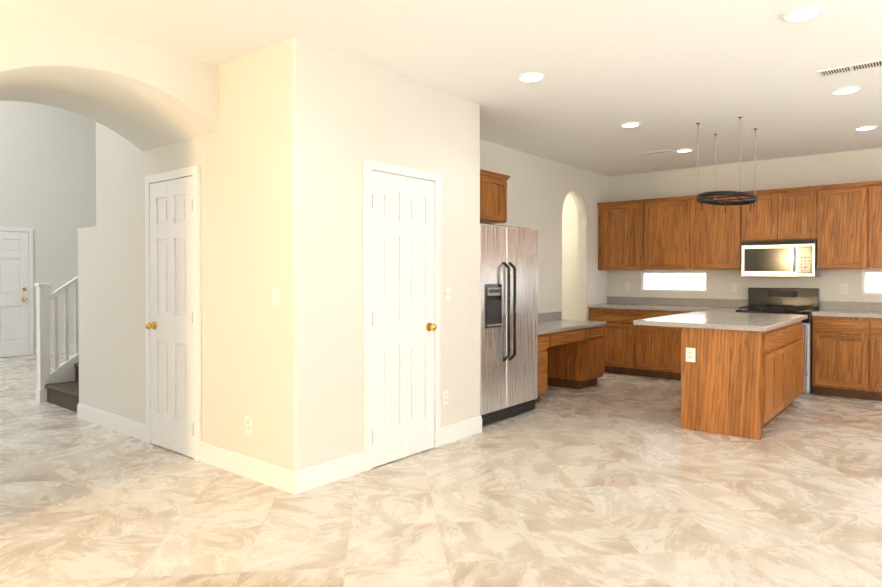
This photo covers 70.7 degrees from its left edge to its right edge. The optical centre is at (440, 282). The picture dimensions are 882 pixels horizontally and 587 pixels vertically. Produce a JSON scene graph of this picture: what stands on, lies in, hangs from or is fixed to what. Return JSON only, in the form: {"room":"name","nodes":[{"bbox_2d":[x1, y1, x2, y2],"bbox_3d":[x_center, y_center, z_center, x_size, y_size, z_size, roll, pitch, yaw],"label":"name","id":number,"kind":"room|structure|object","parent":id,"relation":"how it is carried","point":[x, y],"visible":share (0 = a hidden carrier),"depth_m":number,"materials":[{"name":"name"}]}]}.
{"room":"open-plan kitchen","nodes":[
{"label":"open-plan kitchen","id":0,"kind":"room"},
{"bbox_2d":[0,101,95,357],"bbox_3d":[-7.698,-1.488,9.243,0.150,5.400,9.150,1,1,39],"label":"wall","id":1,"kind":"structure","parent":0,"point":[47,174],"depth_m":10.49,"materials":[{"name":"paint"}]},
{"bbox_2d":[0,227,33,356],"bbox_3d":[-7.050,0.159,9.868,0.088,2.092,1.034,1,1,39],"label":"door","id":2,"kind":"structure","parent":1,"relation":"attached to","point":[16,301],"depth_m":10.10,"materials":[{"name":"white wood"}]},
{"bbox_2d":[35,344,74,354],"bbox_3d":[-5.787,1.119,11.488,0.016,0.135,3.000,1,1,39],"label":"baseboard","id":3,"kind":"structure","parent":1,"relation":"attached to","point":[71,346],"depth_m":10.62,"materials":[{"name":"white wood"}]},
{"bbox_2d":[78,226,96,407],"bbox_3d":[-1.856,-1.466,7.271,0.400,5.400,4.270,1,1,39],"label":"wall","id":4,"kind":"structure","parent":0,"point":[87,297],"depth_m":5.63,"materials":[{"name":"paint"}]},
{"bbox_2d":[0,3,218,151],"bbox_3d":[-3.444,-1.416,2.748,1.110,5.400,4.750,1,1,39],"label":"wall","id":5,"kind":"structure","parent":0,"point":[142,97],"depth_m":3.94,"materials":[{"name":"paint"}]},
{"bbox_2d":[0,351,881,586],"bbox_3d":[-1.369,1.316,5.248,15.350,0.120,11.200,1,1,39],"label":"floor","id":6,"kind":"structure","parent":0,"point":[614,480],"depth_m":3.53,"materials":[{"name":"tile"}]},
{"bbox_2d":[34,276,78,411],"bbox_3d":[-2.711,-0.518,7.533,1.238,3.498,3.584,1,1,39],"label":"staircase","id":7,"kind":"structure","parent":6,"relation":"on","point":[58,385],"depth_m":6.47,"materials":[{"name":"wood"}]},
{"bbox_2d":[96,122,541,443],"bbox_3d":[-0.914,-1.458,6.504,2.030,5.400,4.269,1,1,39],"label":"wall block","id":8,"kind":"object","parent":6,"relation":"on","point":[124,167],"depth_m":5.22,"materials":[{"name":"paint"}]},
{"bbox_2d":[77,403,145,441],"bbox_3d":[-2.833,1.188,5.333,1.370,0.135,0.015,1,1,39],"label":"baseboard","id":9,"kind":"structure","parent":8,"relation":"attached to","point":[135,429],"depth_m":5.29,"materials":[{"name":"white wood"}]},
{"bbox_2d":[145,165,201,460],"bbox_3d":[-2.027,0.217,4.618,0.774,2.092,0.088,1,1,39],"label":"door","id":10,"kind":"structure","parent":8,"relation":"attached to","point":[173,293],"depth_m":4.61,"materials":[{"name":"white wood"}]},
{"bbox_2d":[480,169,509,223],"bbox_3d":[0.237,-0.843,6.034,0.352,0.480,1.055,1,1,39],"label":"upper cabinet","id":11,"kind":"object","parent":8,"relation":"attached to","point":[493,197],"visible":0.4,"depth_m":6.13,"materials":[{"name":"brown wood"}]},
{"bbox_2d":[303,451,363,491],"bbox_3d":[-0.690,1.203,3.972,0.019,0.135,0.540,1,1,39],"label":"baseboard","id":12,"kind":"structure","parent":6,"relation":"on","point":[325,473],"depth_m":3.96,"materials":[{"name":"white wood"}]},
{"bbox_2d":[206,37,479,470],"bbox_3d":[-0.660,-0.110,4.796,1.000,2.863,1.920,1,1,39],"label":"wall block","id":13,"kind":"object","parent":6,"relation":"on","point":[306,128],"visible":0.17,"depth_m":4.05,"materials":[{"name":"paint"}]},
{"bbox_2d":[245,416,251,434],"bbox_3d":[-1.253,0.930,4.048,0.072,0.116,0.008,1,1,39],"label":"outlet","id":14,"kind":"object","parent":13,"relation":"attached to","point":[248,424],"visible":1,"depth_m":4.04,"materials":[{"name":"white plastic"}]},
{"bbox_2d":[200,442,302,494],"bbox_3d":[-1.288,1.202,4.074,1.076,0.135,0.015,1,1,39],"label":"baseboard","id":15,"kind":"structure","parent":13,"relation":"attached to","point":[291,481],"depth_m":4.00,"materials":[{"name":"white wood"}]},
{"bbox_2d":[272,288,279,306],"bbox_3d":[-1.023,0.092,3.846,0.072,0.116,0.016,1,1,39],"label":"light switch","id":16,"kind":"object","parent":13,"relation":"attached to","point":[275,297],"visible":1,"depth_m":3.84,"materials":[{"name":"white plastic"}]},
{"bbox_2d":[363,159,440,471],"bbox_3d":[-0.241,0.219,4.452,0.088,2.092,0.794,1,1,39],"label":"door","id":17,"kind":"structure","parent":13,"relation":"attached to","point":[401,311],"depth_m":4.43,"materials":[{"name":"white wood"}]},
{"bbox_2d":[442,390,447,405],"bbox_3d":[0.034,0.901,4.861,0.008,0.116,0.072,1,1,39],"label":"outlet","id":18,"kind":"object","parent":13,"relation":"attached to","point":[444,397],"visible":1,"depth_m":4.86,"materials":[{"name":"white plastic"}]},
{"bbox_2d":[445,287,450,301],"bbox_3d":[0.056,0.090,4.873,0.016,0.116,0.072,1,1,39],"label":"light switch","id":19,"kind":"object","parent":13,"relation":"attached to","point":[447,293],"visible":1,"depth_m":4.87,"materials":[{"name":"white plastic"}]},
{"bbox_2d":[441,416,481,445],"bbox_3d":[0.160,1.191,5.013,0.016,0.135,0.570,1,1,39],"label":"baseboard","id":20,"kind":"structure","parent":6,"relation":"on","point":[460,430],"depth_m":5.01,"materials":[{"name":"white wood"}]},
{"bbox_2d":[480,223,537,425],"bbox_3d":[0.389,0.356,5.879,0.781,1.763,0.975,1,1,39],"label":"refrigerator","id":21,"kind":"object","parent":6,"relation":"on","point":[508,313],"visible":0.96,"depth_m":5.61,"materials":[{"name":"silver metal"}]},
{"bbox_2d":[535,331,550,402],"bbox_3d":[0.762,0.882,6.487,0.618,0.720,0.340,1,1,39],"label":"base cabinet","id":22,"kind":"object","parent":6,"relation":"on","point":[544,341],"depth_m":6.36,"materials":[{"name":"brown wood"}]},
{"bbox_2d":[551,327,586,346],"bbox_3d":[1.150,0.592,6.961,0.618,0.150,0.890,1,1,39],"label":"drawer","id":23,"kind":"object","parent":22,"relation":"attached to","point":[577,334],"depth_m":6.82,"materials":[{"name":"brown wood"}]},
{"bbox_2d":[551,323,606,388],"bbox_3d":[1.584,0.871,7.494,0.622,0.720,0.480,1,1,39],"label":"base cabinet","id":24,"kind":"object","parent":6,"relation":"on","point":[571,354],"depth_m":7.27,"materials":[{"name":"brown wood"}]},
{"bbox_2d":[538,319,598,334],"bbox_3d":[1.204,0.497,7.019,0.628,0.040,1.750,1,1,39],"label":"countertop","id":25,"kind":"structure","parent":24,"relation":"on","point":[552,324],"depth_m":7.05,"materials":[{"name":"grey stone"}]},
{"bbox_2d":[589,308,627,374],"bbox_3d":[2.491,0.782,8.516,0.732,0.875,0.642,1,1,39],"label":"base cabinet","id":26,"kind":"object","parent":6,"relation":"on","point":[615,336],"depth_m":8.27,"materials":[{"name":"brown wood"}]},
{"bbox_2d":[628,308,675,379],"bbox_3d":[2.959,0.786,8.135,0.744,0.875,0.642,1,1,39],"label":"base cabinet","id":27,"kind":"object","parent":6,"relation":"on","point":[643,350],"depth_m":7.96,"materials":[{"name":"brown wood"}]},
{"bbox_2d":[588,304,743,311],"bbox_3d":[2.934,0.329,8.143,1.884,0.040,0.652,1,1,39],"label":"countertop","id":28,"kind":"structure","parent":27,"relation":"on","point":[687,307],"depth_m":8.04,"materials":[{"name":"grey stone"}]},
{"bbox_2d":[676,308,688,379],"bbox_3d":[3.406,0.790,7.771,0.676,0.875,0.642,1,1,39],"label":"base cabinet","id":29,"kind":"object","parent":6,"relation":"on","point":[678,310],"depth_m":7.73,"materials":[{"name":"brown wood"}]},
{"bbox_2d":[681,319,804,439],"bbox_3d":[2.876,0.812,5.835,0.645,0.876,1.780,1,1,39],"label":"kitchen island","id":30,"kind":"object","parent":6,"relation":"on","point":[742,376],"depth_m":5.18,"materials":[{"name":"brown wood"}]},
{"bbox_2d":[686,348,694,361],"bbox_3d":[2.123,0.616,5.292,0.080,0.120,0.008,1,1,39],"label":"outlet","id":31,"kind":"object","parent":30,"relation":"attached to","point":[690,354],"visible":1,"depth_m":5.29,"materials":[{"name":"white plastic"}]},
{"bbox_2d":[633,311,807,330],"bbox_3d":[2.728,0.353,5.944,1.070,0.040,1.890,1,1,39],"label":"island countertop","id":32,"kind":"structure","parent":30,"relation":"on","point":[712,321],"depth_m":5.54,"materials":[{"name":"grey stone"}]},
{"bbox_2d":[736,288,819,394],"bbox_3d":[3.925,0.651,7.267,0.755,1.165,0.752,1,1,39],"label":"range","id":33,"kind":"object","parent":6,"relation":"on","point":[802,301],"visible":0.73,"depth_m":7.30,"materials":[{"name":"silver metal"}]},
{"bbox_2d":[812,313,859,398],"bbox_3d":[4.495,0.800,6.884,0.587,0.875,0.642,1,1,39],"label":"base cabinet","id":34,"kind":"object","parent":6,"relation":"on","point":[846,349],"depth_m":6.69,"materials":[{"name":"brown wood"}]},
{"bbox_2d":[816,309,881,316],"bbox_3d":[5.931,0.356,5.703,4.298,0.040,0.652,1,1,39],"label":"countertop","id":35,"kind":"structure","parent":34,"relation":"on","point":[835,312],"depth_m":6.74,"materials":[{"name":"grey stone"}]},
{"bbox_2d":[860,317,881,400],"bbox_3d":[4.903,0.804,6.551,0.734,0.875,0.642,1,1,39],"label":"base cabinet","id":36,"kind":"object","parent":6,"relation":"on","point":[870,327],"depth_m":6.50,"materials":[{"name":"brown wood"}]},
{"bbox_2d":[0,0,881,176],"bbox_3d":[0.763,-1.527,3.480,9.850,0.120,11.200,1,1,39],"label":"ceiling","id":37,"kind":"structure","parent":0,"point":[668,74],"depth_m":4.05,"materials":[{"name":"paint"}]},
{"bbox_2d":[517,72,543,82],"bbox_3d":[0.642,-1.474,4.441,0.198,0.021,0.214,1,1,39],"label":"recessed light","id":38,"kind":"object","parent":37,"relation":"in","point":[531,77],"depth_m":4.45,"materials":[{"name":"white glass"}]},
{"bbox_2d":[620,122,640,127],"bbox_3d":[1.782,-1.489,5.839,0.200,0.021,0.235,1,1,39],"label":"recessed light","id":39,"kind":"object","parent":37,"relation":"in","point":[628,124],"depth_m":5.85,"materials":[{"name":"white glass"}]},
{"bbox_2d":[636,149,674,156],"bbox_3d":[2.482,-1.502,7.213,0.400,0.011,0.170,1,1,39],"label":"ceiling vent","id":40,"kind":"object","parent":37,"relation":"in","point":[655,152],"visible":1,"depth_m":7.19,"materials":[{"name":"white metal"}]},
{"bbox_2d":[675,148,692,152],"bbox_3d":[2.751,-1.503,7.037,0.188,0.021,0.251,1,1,39],"label":"recessed light","id":41,"kind":"object","parent":37,"relation":"in","point":[684,150],"depth_m":7.05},
{"bbox_2d":[696,117,756,212],"bbox_3d":[2.733,-1.099,5.943,0.486,0.788,0.936,1,1,39],"label":"pot rack","id":42,"kind":"object","parent":37,"relation":"hanging from","point":[724,194],"visible":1,"depth_m":5.83,"materials":[{"name":"metal"}]},
{"bbox_2d":[783,6,823,22],"bbox_3d":[1.961,-1.462,3.368,0.191,0.021,0.220,1,1,39],"label":"recessed light","id":43,"kind":"object","parent":37,"relation":"in","point":[803,14],"depth_m":3.38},
{"bbox_2d":[830,86,859,94],"bbox_3d":[3.097,-1.477,4.763,0.188,0.021,0.238,1,1,39],"label":"recessed light","id":44,"kind":"object","parent":37,"relation":"in","point":[844,90],"depth_m":4.77,"materials":[{"name":"white glass"}]},
{"bbox_2d":[816,59,881,77],"bbox_3d":[2.818,-1.470,4.270,0.400,0.011,0.170,1,1,39],"label":"ceiling vent","id":45,"kind":"object","parent":37,"relation":"in","point":[851,68],"visible":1,"depth_m":4.27,"materials":[{"name":"white metal"}]},
{"bbox_2d":[854,125,877,130],"bbox_3d":[4.072,-1.491,5.959,0.183,0.021,0.250,1,1,39],"label":"recessed light","id":46,"kind":"object","parent":37,"relation":"in","point":[867,127],"depth_m":5.98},
{"bbox_2d":[542,158,607,320],"bbox_3d":[1.764,-0.149,8.303,0.130,2.743,1.880,1,1,39],"label":"wall","id":47,"kind":"structure","parent":0,"point":[586,190],"depth_m":8.24,"materials":[{"name":"paint"}]},
{"bbox_2d":[538,311,561,322],"bbox_3d":[0.969,0.424,7.209,0.022,0.100,1.750,1,1,39],"label":"backsplash","id":48,"kind":"structure","parent":47,"relation":"attached to","point":[542,317],"depth_m":7.62,"materials":[{"name":"grey stone"}]},
{"bbox_2d":[562,148,881,319],"bbox_3d":[4.157,-0.142,7.663,9.850,2.743,0.150,1,1,39],"label":"wall","id":49,"kind":"structure","parent":0,"point":[863,165],"depth_m":7.92,"materials":[{"name":"paint"}]},
{"bbox_2d":[598,201,636,269],"bbox_3d":[2.582,-0.630,8.613,0.730,0.917,0.352,1,1,39],"label":"upper cabinet","id":50,"kind":"object","parent":49,"relation":"attached to","point":[617,221],"depth_m":8.52,"materials":[{"name":"brown wood"}]},
{"bbox_2d":[625,282,629,290],"bbox_3d":[2.638,0.057,8.800,0.072,0.116,0.008,1,1,39],"label":"outlet","id":51,"kind":"object","parent":49,"relation":"attached to","point":[627,286],"visible":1,"depth_m":8.80,"materials":[{"name":"white plastic"}]},
{"bbox_2d":[637,197,688,269],"bbox_3d":[3.047,-0.626,8.234,0.730,0.917,0.352,1,1,39],"label":"upper cabinet","id":52,"kind":"object","parent":49,"relation":"attached to","point":[660,221],"depth_m":8.14,"materials":[{"name":"brown wood"}]},
{"bbox_2d":[608,296,747,307],"bbox_3d":[3.133,0.256,8.387,1.884,0.099,0.022,1,1,39],"label":"backsplash","id":53,"kind":"structure","parent":49,"relation":"attached to","point":[611,299],"depth_m":8.36,"materials":[{"name":"grey stone"}]},
{"bbox_2d":[685,196,748,269],"bbox_3d":[3.512,-0.621,7.855,0.730,0.917,0.352,1,1,39],"label":"upper cabinet","id":54,"kind":"object","parent":49,"relation":"attached to","point":[714,237],"depth_m":7.73,"materials":[{"name":"brown wood"}]},
{"bbox_2d":[730,283,736,291],"bbox_3d":[3.724,0.067,7.916,0.072,0.116,0.008,1,1,39],"label":"outlet","id":55,"kind":"object","parent":49,"relation":"attached to","point":[733,287],"visible":1,"depth_m":7.91,"materials":[{"name":"white plastic"}]},
{"bbox_2d":[749,189,768,241],"bbox_3d":[3.921,-0.785,7.521,0.453,0.582,0.352,1,1,39],"label":"upper cabinet","id":56,"kind":"object","parent":49,"relation":"attached to","point":[759,214],"depth_m":7.40,"materials":[{"name":"brown wood"}]},
{"bbox_2d":[769,186,816,240],"bbox_3d":[4.182,-0.783,7.308,0.453,0.582,0.352,1,1,39],"label":"upper cabinet","id":57,"kind":"object","parent":49,"relation":"attached to","point":[792,212],"depth_m":7.18,"materials":[{"name":"brown wood"}]},
{"bbox_2d":[741,240,819,275],"bbox_3d":[4.019,-0.280,7.377,0.765,0.415,0.457,1,1,39],"label":"microwave","id":58,"kind":"object","parent":57,"relation":"attached to","point":[782,258],"visible":1,"depth_m":7.22,"materials":[{"name":"silver metal"}]},
{"bbox_2d":[817,182,860,268],"bbox_3d":[4.544,-0.612,7.016,0.610,0.917,0.352,1,1,39],"label":"upper cabinet","id":59,"kind":"object","parent":49,"relation":"attached to","point":[841,224],"depth_m":6.91,"materials":[{"name":"brown wood"}]},
{"bbox_2d":[841,284,847,293],"bbox_3d":[4.646,0.075,7.165,0.072,0.116,0.008,1,1,39],"label":"outlet","id":60,"kind":"object","parent":49,"relation":"attached to","point":[844,288],"visible":1,"depth_m":7.16,"materials":[{"name":"white plastic"}]},
{"bbox_2d":[821,301,881,312],"bbox_3d":[6.130,0.284,5.947,4.298,0.099,0.022,1,1,39],"label":"backsplash","id":61,"kind":"structure","parent":49,"relation":"attached to","point":[824,304],"depth_m":7.10,"materials":[{"name":"grey stone"}]},
{"bbox_2d":[857,181,881,268],"bbox_3d":[4.955,-0.608,6.681,0.710,0.917,0.352,1,1,39],"label":"upper cabinet","id":62,"kind":"object","parent":49,"relation":"attached to","point":[869,222],"depth_m":6.71,"materials":[{"name":"brown wood"}]}
]}

